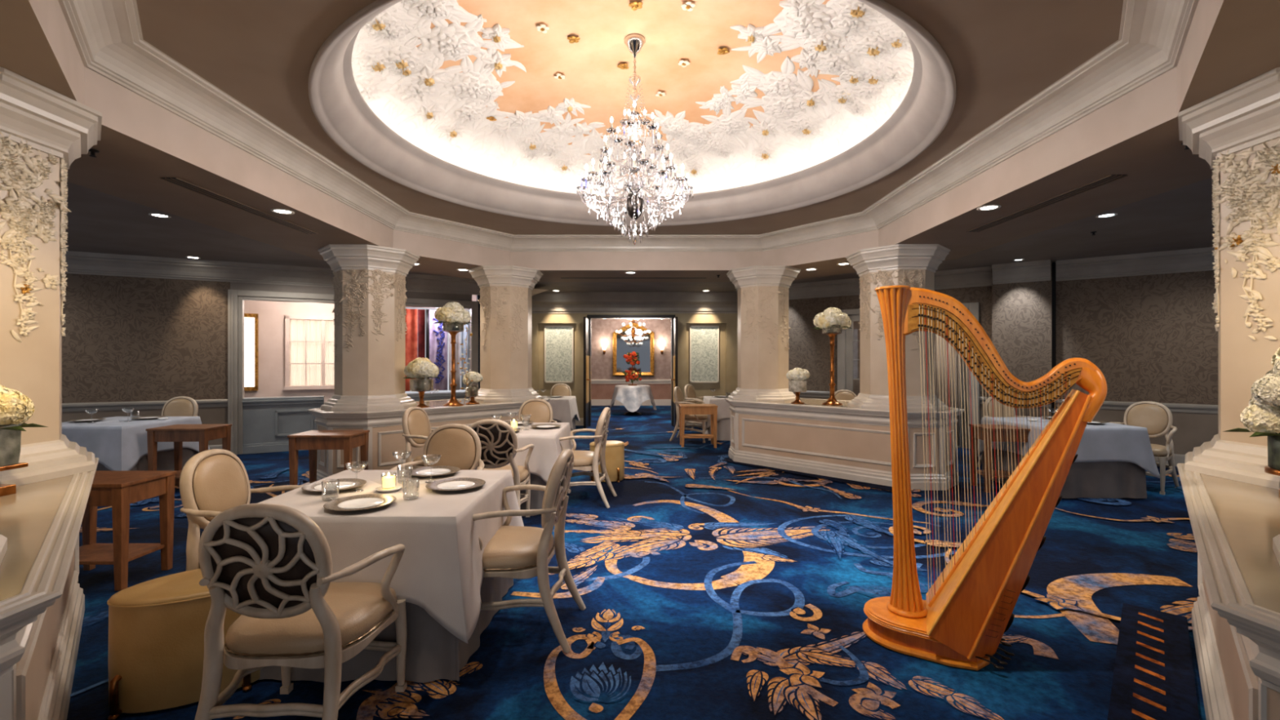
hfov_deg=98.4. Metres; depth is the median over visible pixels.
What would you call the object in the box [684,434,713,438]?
shelf
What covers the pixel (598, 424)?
cushion
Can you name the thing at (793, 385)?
bowl
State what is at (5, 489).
tray
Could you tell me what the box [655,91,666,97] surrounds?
flower
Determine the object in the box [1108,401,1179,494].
armchair
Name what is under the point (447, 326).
bowl
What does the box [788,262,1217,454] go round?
wall
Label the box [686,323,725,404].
wall
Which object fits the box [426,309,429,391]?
drape
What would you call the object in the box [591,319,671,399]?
wall
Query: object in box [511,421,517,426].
candle
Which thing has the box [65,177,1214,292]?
ceiling
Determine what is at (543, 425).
plate
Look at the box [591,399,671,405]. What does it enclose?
baseboard
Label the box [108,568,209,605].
cushion
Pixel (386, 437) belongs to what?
wall
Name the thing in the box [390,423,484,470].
armchair
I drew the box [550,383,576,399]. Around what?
armchair
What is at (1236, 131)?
column
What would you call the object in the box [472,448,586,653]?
armchair
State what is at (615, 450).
ottoman
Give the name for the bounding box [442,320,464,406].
stand
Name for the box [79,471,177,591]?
side table
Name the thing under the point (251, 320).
gilt frame
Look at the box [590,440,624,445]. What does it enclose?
cushion
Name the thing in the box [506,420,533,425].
plate
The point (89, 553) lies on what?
shelf
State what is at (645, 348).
mirror
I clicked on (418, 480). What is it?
tumbler
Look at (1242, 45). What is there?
ceiling
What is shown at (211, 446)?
baseboard
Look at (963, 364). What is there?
door
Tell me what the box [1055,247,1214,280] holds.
crown molding
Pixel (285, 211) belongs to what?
recessed light
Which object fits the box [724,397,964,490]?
wall
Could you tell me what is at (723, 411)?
tablecloth
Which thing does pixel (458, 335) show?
drape
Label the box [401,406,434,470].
armchair
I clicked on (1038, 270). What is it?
crown molding
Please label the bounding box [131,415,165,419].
plate
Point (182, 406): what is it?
armchair
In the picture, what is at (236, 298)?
frame
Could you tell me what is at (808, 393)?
trim
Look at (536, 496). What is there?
cloth
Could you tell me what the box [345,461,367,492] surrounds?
coupe glass
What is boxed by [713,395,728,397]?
plate
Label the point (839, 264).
recessed light
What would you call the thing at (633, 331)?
chandelier
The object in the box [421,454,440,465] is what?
bowl
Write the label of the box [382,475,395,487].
candle
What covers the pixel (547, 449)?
tablecloth
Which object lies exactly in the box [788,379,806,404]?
vase
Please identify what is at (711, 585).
floor
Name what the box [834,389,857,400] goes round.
armchair
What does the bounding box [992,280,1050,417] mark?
wall
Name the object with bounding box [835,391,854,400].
cushion
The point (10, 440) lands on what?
vase
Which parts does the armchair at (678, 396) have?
leg, frame, arm, arm, seat, seat rail, leg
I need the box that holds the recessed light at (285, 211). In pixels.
[270,208,294,214]
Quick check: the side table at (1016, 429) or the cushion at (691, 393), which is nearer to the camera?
the side table at (1016, 429)
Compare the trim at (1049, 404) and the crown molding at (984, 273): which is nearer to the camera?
the trim at (1049, 404)
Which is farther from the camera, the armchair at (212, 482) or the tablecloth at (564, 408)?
the tablecloth at (564, 408)
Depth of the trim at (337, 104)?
5.16 m
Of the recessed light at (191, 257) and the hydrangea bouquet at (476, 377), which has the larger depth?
the recessed light at (191, 257)
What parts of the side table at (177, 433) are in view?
leg, leg, leg, leg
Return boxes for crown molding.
[64,250,479,295]
[531,292,737,313]
[735,267,977,299]
[976,266,991,286]
[991,259,1050,284]
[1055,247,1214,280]
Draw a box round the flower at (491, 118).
[486,116,496,121]
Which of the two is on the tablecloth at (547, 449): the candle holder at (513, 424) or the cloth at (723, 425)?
the candle holder at (513, 424)
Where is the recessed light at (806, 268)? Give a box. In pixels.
[804,268,817,270]
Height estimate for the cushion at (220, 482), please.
0.364 m
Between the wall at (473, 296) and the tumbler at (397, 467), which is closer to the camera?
the tumbler at (397, 467)
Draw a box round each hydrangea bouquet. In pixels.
[0,384,46,431]
[402,357,440,379]
[434,301,471,324]
[462,371,483,384]
[786,367,809,380]
[811,306,852,329]
[1222,347,1279,436]
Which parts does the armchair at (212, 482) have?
leg, arm, frame, nailhead trim, arm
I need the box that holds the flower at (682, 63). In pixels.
[678,60,689,67]
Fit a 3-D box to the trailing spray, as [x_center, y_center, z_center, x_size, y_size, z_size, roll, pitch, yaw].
[-2.222,0.030,7.039,0.199,1.076,0.106,0,0,0]
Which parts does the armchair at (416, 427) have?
leg, arm, frame, seat rail, seat, nailhead trim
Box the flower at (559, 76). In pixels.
[554,73,565,79]
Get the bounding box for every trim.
[57,0,1199,251]
[62,399,227,411]
[307,0,955,226]
[591,379,671,383]
[792,391,835,397]
[978,396,990,404]
[1038,403,1050,407]
[1055,399,1217,413]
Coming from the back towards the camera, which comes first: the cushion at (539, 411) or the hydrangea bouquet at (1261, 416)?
the cushion at (539, 411)
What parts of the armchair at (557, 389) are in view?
frame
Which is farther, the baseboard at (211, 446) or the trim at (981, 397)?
the trim at (981, 397)
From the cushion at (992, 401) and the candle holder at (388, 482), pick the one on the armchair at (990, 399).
the cushion at (992, 401)
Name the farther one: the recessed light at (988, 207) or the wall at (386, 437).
the wall at (386, 437)
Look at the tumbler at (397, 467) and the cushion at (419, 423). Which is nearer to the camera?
the tumbler at (397, 467)
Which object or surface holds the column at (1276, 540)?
on the pedestal
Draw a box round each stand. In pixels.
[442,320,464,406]
[822,324,842,404]
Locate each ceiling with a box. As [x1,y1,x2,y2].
[0,0,1279,281]
[28,0,1223,270]
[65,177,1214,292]
[136,0,1123,235]
[415,0,846,155]
[531,288,547,296]
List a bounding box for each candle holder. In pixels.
[375,472,401,492]
[510,419,520,428]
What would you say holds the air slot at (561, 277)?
attached to the ceiling at (1242, 45)
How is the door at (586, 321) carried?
in the wall at (731, 318)
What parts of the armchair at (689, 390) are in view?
frame, arm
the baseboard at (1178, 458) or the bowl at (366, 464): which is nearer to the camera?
the bowl at (366, 464)
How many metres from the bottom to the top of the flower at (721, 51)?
0.039 m
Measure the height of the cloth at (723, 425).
0.734 m
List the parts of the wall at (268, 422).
baseboard, panel moulding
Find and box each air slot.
[159,177,318,234]
[560,277,706,278]
[966,174,1128,232]
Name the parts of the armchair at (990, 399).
leg, frame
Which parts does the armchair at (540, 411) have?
nailhead trim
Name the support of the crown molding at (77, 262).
attached to the wall at (127, 339)
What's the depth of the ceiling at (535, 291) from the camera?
11.19 m
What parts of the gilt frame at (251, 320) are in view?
pane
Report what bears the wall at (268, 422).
on the floor
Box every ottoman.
[106,568,260,719]
[589,440,624,482]
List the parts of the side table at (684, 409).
leg, leg, leg, leg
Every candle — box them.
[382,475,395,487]
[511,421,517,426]
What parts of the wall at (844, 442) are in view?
panel moulding, panel moulding, cornice, panel moulding, panel moulding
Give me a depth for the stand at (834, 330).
7.15 m
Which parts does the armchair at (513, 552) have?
arm, seat, nailhead trim, seat rail, arm, leg, frame, leg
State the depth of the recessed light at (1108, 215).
5.68 m
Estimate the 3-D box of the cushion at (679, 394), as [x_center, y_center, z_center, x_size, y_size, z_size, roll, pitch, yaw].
[0.735,0.698,10.136,0.116,0.364,0.372,0,0,19]
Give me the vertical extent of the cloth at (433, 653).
0.734 m
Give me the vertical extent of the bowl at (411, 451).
0.052 m
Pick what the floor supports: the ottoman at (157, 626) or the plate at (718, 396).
the ottoman at (157, 626)
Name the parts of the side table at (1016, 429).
leg, leg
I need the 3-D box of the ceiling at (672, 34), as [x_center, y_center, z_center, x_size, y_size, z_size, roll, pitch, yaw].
[-0.050,-2.400,4.780,5.239,0.720,5.239,0,0,27]
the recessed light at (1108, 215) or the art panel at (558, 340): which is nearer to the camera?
the recessed light at (1108, 215)
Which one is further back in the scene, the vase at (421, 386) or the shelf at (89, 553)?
the vase at (421, 386)
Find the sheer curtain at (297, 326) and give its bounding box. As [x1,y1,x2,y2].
[290,319,334,386]
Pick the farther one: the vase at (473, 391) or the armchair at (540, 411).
the vase at (473, 391)
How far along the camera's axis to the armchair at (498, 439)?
4.61 m
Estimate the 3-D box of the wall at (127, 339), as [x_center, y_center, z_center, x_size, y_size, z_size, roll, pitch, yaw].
[-6.356,-0.015,8.526,8.097,2.950,0.100,0,0,-27]
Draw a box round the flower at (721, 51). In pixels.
[717,47,729,54]
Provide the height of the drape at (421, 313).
1.610 m
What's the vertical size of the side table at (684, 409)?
0.700 m
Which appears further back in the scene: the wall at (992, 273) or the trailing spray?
the wall at (992, 273)
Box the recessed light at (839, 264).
[836,262,850,265]
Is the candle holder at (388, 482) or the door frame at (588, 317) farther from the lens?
the door frame at (588, 317)
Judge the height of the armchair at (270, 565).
0.980 m
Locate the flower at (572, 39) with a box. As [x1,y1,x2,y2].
[567,35,580,44]
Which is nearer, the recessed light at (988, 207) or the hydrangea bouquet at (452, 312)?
the recessed light at (988, 207)
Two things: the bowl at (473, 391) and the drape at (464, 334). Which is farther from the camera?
the drape at (464, 334)
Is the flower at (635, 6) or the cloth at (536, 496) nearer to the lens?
the flower at (635, 6)
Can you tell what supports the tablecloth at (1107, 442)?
on the dining table
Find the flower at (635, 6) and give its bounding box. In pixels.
[628,1,642,10]
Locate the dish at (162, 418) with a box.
[157,417,168,419]
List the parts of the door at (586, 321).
brass plate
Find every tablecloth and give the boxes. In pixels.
[62,416,209,471]
[257,470,524,644]
[471,422,573,483]
[541,395,580,430]
[609,384,656,412]
[702,395,730,429]
[977,417,1160,478]
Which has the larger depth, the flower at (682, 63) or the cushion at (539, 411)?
the cushion at (539, 411)
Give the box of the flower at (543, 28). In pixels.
[535,23,549,33]
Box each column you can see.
[0,66,102,486]
[0,534,7,564]
[318,244,419,411]
[467,265,542,401]
[726,265,800,401]
[845,244,950,411]
[1177,66,1279,488]
[1272,534,1279,564]
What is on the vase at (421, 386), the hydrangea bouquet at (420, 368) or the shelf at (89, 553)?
the hydrangea bouquet at (420, 368)
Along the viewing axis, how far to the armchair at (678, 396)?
9.91 m
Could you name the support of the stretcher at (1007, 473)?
attached to the side table at (1016, 429)
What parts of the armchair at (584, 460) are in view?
arm, seat, seat rail, arm, leg, frame, leg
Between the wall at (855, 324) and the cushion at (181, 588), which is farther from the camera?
the wall at (855, 324)
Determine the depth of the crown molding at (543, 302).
12.15 m
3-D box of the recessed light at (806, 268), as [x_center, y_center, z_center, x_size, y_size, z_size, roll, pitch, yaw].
[2.450,-1.296,7.900,0.178,0.008,0.178,0,0,0]
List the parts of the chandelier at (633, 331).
stem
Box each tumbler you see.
[321,479,339,501]
[396,464,412,483]
[402,478,419,499]
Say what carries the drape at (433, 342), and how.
hanging from the wall at (473, 296)
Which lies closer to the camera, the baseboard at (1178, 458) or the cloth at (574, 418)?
the baseboard at (1178, 458)
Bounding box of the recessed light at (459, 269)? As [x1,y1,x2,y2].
[456,268,468,271]
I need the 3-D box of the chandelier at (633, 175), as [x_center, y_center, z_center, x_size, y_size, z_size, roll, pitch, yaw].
[-0.045,-1.877,4.750,0.978,1.777,0.978,0,0,-15]
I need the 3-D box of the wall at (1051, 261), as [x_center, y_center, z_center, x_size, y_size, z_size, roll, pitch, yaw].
[6.273,-0.015,8.418,0.010,2.950,0.260,0,0,37]
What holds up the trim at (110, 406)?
attached to the wall at (127, 339)
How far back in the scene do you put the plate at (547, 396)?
10.48 m
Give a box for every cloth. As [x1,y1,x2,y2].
[95,448,199,471]
[257,577,513,682]
[520,473,570,510]
[551,417,575,435]
[705,418,730,440]
[982,448,1146,498]
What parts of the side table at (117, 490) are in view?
leg, leg, leg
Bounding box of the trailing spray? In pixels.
[457,320,473,404]
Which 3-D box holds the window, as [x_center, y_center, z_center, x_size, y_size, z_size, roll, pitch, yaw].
[-6.344,-0.150,11.061,1.320,1.460,0.240,0,0,-27]
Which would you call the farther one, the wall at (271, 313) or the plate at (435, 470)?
the wall at (271, 313)
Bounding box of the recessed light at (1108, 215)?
[1095,213,1117,217]
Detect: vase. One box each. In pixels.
[0,423,28,496]
[409,378,433,408]
[465,384,479,404]
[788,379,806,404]
[1264,432,1279,497]
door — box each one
[583,316,590,428]
[671,316,677,427]
[845,314,859,391]
[955,309,968,448]
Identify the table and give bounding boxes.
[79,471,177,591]
[146,423,231,486]
[287,430,369,485]
[623,411,640,414]
[678,404,717,448]
[968,423,1030,493]
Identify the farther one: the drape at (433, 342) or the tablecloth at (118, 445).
the drape at (433, 342)
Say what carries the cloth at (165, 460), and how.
on the dining table
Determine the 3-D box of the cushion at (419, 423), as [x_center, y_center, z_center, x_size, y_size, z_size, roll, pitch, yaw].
[-2.314,0.698,5.771,0.116,0.364,0.372,0,0,11]
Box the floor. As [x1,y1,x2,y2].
[66,405,1206,719]
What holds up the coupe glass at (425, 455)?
on the tablecloth at (440, 571)
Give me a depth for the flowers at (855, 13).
4.62 m
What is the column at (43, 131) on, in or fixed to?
on the wall at (42, 600)
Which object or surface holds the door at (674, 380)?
in the wall at (731, 318)
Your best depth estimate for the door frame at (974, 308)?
9.08 m
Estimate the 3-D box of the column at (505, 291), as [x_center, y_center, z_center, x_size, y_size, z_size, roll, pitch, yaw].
[-1.960,-0.361,8.100,1.000,1.878,1.000,0,0,0]
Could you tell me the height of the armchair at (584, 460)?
0.980 m
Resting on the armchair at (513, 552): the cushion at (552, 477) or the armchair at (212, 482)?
the cushion at (552, 477)
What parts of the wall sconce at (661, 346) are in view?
lamp shade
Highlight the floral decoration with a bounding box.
[351,0,914,196]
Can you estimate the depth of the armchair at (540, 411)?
6.90 m
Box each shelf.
[79,543,164,564]
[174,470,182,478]
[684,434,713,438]
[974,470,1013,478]
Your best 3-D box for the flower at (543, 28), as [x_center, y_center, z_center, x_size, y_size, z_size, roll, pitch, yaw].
[-0.792,-2.708,4.500,0.106,0.039,0.110,0,0,0]
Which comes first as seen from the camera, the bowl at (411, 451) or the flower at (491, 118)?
the bowl at (411, 451)
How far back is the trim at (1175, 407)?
7.58 m
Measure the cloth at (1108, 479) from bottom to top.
0.734 m
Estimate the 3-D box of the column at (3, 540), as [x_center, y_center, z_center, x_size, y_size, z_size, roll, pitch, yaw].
[-2.140,-0.361,1.200,1.030,1.878,1.030,0,0,0]
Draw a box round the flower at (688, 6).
[680,0,695,11]
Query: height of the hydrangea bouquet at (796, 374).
0.188 m
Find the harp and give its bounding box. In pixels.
[862,285,1106,671]
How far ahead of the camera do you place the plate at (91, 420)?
6.37 m
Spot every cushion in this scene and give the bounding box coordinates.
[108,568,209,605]
[193,454,248,520]
[408,409,430,444]
[426,428,475,470]
[520,400,550,422]
[541,462,555,516]
[551,385,569,395]
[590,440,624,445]
[594,414,600,440]
[676,388,684,404]
[687,386,696,403]
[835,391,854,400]
[987,399,1013,417]
[1126,404,1168,434]
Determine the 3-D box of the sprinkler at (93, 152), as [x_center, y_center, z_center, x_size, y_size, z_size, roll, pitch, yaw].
[-3.394,-1.280,3.424,0.060,0.040,0.060,0,0,0]
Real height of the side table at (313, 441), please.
0.710 m
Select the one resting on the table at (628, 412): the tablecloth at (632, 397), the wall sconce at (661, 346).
the tablecloth at (632, 397)
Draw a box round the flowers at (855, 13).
[371,6,902,174]
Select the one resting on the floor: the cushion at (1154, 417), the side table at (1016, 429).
the side table at (1016, 429)
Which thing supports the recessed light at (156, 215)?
in the ceiling at (1180, 218)
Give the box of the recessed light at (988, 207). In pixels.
[976,204,1000,210]
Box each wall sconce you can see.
[601,344,606,354]
[659,344,664,354]
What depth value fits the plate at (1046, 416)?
6.72 m
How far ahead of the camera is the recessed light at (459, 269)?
7.94 m
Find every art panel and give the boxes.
[544,325,573,382]
[689,325,719,382]
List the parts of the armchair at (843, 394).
frame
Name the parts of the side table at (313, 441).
leg, leg, leg, leg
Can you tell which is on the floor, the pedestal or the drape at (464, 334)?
the pedestal
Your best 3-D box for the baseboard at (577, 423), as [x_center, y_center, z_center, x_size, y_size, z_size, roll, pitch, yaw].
[-1.810,1.377,12.290,1.280,0.165,0.020,0,0,0]
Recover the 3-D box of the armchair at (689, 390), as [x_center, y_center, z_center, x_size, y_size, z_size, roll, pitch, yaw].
[1.203,0.978,10.979,0.668,0.980,0.648,0,0,31]
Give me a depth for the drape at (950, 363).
9.20 m
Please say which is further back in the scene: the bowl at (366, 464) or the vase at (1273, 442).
the bowl at (366, 464)
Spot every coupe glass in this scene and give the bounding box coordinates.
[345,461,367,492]
[391,450,411,477]
[421,454,440,483]
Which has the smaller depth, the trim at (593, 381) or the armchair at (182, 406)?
the armchair at (182, 406)
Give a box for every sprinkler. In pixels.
[88,148,99,157]
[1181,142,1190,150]
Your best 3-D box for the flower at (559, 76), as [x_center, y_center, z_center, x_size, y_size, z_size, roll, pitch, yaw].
[-0.764,-2.702,5.257,0.108,0.039,0.109,0,0,0]
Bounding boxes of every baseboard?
[208,444,222,449]
[575,417,583,425]
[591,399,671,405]
[1155,453,1185,466]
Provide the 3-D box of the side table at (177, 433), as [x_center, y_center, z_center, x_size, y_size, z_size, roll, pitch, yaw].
[-5.080,1.105,6.240,0.620,0.710,0.440,0,0,-3]
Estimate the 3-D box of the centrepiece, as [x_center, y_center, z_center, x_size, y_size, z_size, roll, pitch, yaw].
[-0.212,0.226,14.897,0.530,0.908,0.512,0,0,-4]
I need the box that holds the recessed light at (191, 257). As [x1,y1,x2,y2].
[185,256,200,258]
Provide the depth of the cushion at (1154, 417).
6.44 m
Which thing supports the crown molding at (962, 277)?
attached to the wall at (1152, 337)
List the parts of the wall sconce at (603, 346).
lamp shade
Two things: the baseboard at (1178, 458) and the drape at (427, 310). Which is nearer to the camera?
the baseboard at (1178, 458)
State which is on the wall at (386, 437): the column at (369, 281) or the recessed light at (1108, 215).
the column at (369, 281)
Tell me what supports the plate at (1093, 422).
on the tablecloth at (1107, 442)
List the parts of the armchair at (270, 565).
arm, leg, panel, frame, leg, seat, seat rail, nailhead trim, leg, arm, leg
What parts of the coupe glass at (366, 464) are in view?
stem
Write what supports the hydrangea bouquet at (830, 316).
on the stand at (834, 330)
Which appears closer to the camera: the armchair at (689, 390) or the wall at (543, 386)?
the armchair at (689, 390)
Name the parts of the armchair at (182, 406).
nailhead trim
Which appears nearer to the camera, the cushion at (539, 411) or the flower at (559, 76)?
the flower at (559, 76)
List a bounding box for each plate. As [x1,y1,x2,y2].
[67,417,105,422]
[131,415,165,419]
[301,478,366,491]
[323,493,396,511]
[405,466,460,476]
[425,477,485,490]
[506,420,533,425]
[530,423,561,428]
[546,395,564,397]
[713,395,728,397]
[1041,415,1053,418]
[1087,420,1106,424]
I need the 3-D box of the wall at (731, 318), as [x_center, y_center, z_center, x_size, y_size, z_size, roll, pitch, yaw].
[-0.125,-0.015,12.370,4.650,2.950,0.140,0,0,0]
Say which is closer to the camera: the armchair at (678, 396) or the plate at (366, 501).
the plate at (366, 501)
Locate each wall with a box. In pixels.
[0,457,98,719]
[62,273,479,445]
[242,391,466,453]
[244,300,334,402]
[307,397,550,479]
[405,294,476,310]
[531,313,737,417]
[538,323,576,397]
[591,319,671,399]
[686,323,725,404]
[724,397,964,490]
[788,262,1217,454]
[853,320,961,402]
[991,272,992,342]
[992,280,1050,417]
[1050,261,1052,415]
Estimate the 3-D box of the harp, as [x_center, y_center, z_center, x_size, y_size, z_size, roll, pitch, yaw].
[1.678,0.535,2.768,1.042,1.850,0.513,0,0,27]
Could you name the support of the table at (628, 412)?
on the floor
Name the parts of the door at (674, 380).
brass plate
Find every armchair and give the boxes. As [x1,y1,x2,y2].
[160,395,198,416]
[179,448,302,571]
[194,502,407,719]
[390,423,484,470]
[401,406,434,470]
[470,418,534,517]
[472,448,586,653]
[511,398,557,422]
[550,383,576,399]
[559,407,616,508]
[669,386,708,443]
[684,384,703,431]
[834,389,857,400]
[977,396,1032,466]
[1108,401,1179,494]
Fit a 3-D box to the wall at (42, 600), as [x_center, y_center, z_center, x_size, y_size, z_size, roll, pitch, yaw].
[-3.020,1.017,1.823,1.703,0.886,3.680,0,0,-43]
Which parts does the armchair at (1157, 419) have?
arm, nailhead trim, frame, seat, leg, seat rail, arm, leg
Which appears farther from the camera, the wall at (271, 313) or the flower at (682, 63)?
the wall at (271, 313)
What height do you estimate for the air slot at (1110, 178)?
0.008 m
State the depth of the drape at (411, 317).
10.82 m
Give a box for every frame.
[227,289,478,454]
[244,313,258,391]
[586,315,675,426]
[837,302,979,448]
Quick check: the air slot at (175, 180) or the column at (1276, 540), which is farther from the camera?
the air slot at (175, 180)
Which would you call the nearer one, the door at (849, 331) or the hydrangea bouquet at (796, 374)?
the hydrangea bouquet at (796, 374)
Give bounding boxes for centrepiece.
[622,351,642,385]
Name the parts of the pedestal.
panel moulding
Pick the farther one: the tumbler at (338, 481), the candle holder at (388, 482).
the candle holder at (388, 482)
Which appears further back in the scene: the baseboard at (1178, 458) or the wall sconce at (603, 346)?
the wall sconce at (603, 346)
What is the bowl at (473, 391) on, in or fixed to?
on the vase at (473, 391)
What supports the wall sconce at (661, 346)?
attached to the wall at (602, 330)
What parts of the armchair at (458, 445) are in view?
arm, nailhead trim, frame, arm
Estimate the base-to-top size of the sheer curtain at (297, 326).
1.370 m
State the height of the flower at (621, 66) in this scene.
0.039 m
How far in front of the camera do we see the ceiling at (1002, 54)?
3.21 m
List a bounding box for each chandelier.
[576,33,693,244]
[615,319,650,343]
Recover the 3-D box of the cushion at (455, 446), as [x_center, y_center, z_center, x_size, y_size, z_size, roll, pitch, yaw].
[-1.420,0.698,4.159,0.372,0.364,0.116,0,0,0]
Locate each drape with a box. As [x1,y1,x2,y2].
[404,308,417,391]
[417,309,425,379]
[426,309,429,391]
[429,310,447,391]
[448,330,460,390]
[461,311,469,390]
[934,333,959,446]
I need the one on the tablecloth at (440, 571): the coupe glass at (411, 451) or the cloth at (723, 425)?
the coupe glass at (411, 451)
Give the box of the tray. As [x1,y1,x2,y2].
[0,462,28,496]
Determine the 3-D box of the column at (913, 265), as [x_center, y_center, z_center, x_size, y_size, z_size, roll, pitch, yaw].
[3.120,-0.361,6.720,1.070,1.878,1.070,0,0,0]
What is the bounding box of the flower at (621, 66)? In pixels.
[617,63,628,69]
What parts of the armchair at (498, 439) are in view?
panel, frame, seat, leg, arm, seat rail, leg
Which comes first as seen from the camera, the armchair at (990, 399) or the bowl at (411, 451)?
the bowl at (411, 451)
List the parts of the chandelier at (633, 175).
arm, arm, arm, arm, arm, arm, arm, arm, arm, arm, arm, arm, arm, arm, arm, chain, arm, arm, crystal stem, arm, arm, arm, arm, arm, arm, arm, arm, arm, arm, arm, arm, arm, arm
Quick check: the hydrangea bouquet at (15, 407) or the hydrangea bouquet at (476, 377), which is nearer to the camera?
the hydrangea bouquet at (15, 407)
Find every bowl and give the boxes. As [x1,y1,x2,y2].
[345,461,367,472]
[391,450,411,460]
[409,378,433,391]
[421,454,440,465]
[442,320,464,331]
[466,384,478,396]
[788,379,806,391]
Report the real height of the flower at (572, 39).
0.039 m
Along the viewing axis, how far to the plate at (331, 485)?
3.06 m
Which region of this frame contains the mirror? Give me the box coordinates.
[613,322,653,376]
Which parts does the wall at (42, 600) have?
panel moulding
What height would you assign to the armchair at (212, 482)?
0.980 m
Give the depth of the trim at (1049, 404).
8.34 m
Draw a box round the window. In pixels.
[284,314,334,390]
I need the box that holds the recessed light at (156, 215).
[148,213,171,217]
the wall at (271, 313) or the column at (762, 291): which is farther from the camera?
the wall at (271, 313)
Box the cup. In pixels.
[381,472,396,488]
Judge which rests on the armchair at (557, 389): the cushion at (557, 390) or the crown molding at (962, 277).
the cushion at (557, 390)
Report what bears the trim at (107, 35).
attached to the ceiling at (1002, 54)
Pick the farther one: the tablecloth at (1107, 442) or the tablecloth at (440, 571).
the tablecloth at (1107, 442)
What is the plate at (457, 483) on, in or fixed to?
on the tablecloth at (440, 571)
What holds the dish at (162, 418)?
on the tablecloth at (118, 445)
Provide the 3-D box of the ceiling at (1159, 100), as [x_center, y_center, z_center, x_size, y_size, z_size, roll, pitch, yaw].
[-0.050,-1.435,4.790,5.840,0.270,6.420,0,0,0]
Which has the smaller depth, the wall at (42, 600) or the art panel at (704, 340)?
the wall at (42, 600)
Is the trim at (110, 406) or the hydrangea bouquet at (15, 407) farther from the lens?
the trim at (110, 406)
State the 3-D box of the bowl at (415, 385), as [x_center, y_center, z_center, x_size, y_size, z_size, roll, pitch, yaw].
[-2.650,0.303,6.700,0.270,0.149,0.270,0,0,0]
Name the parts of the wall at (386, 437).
panel moulding, panel moulding, cornice, panel moulding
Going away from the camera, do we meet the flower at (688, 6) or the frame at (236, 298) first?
the flower at (688, 6)

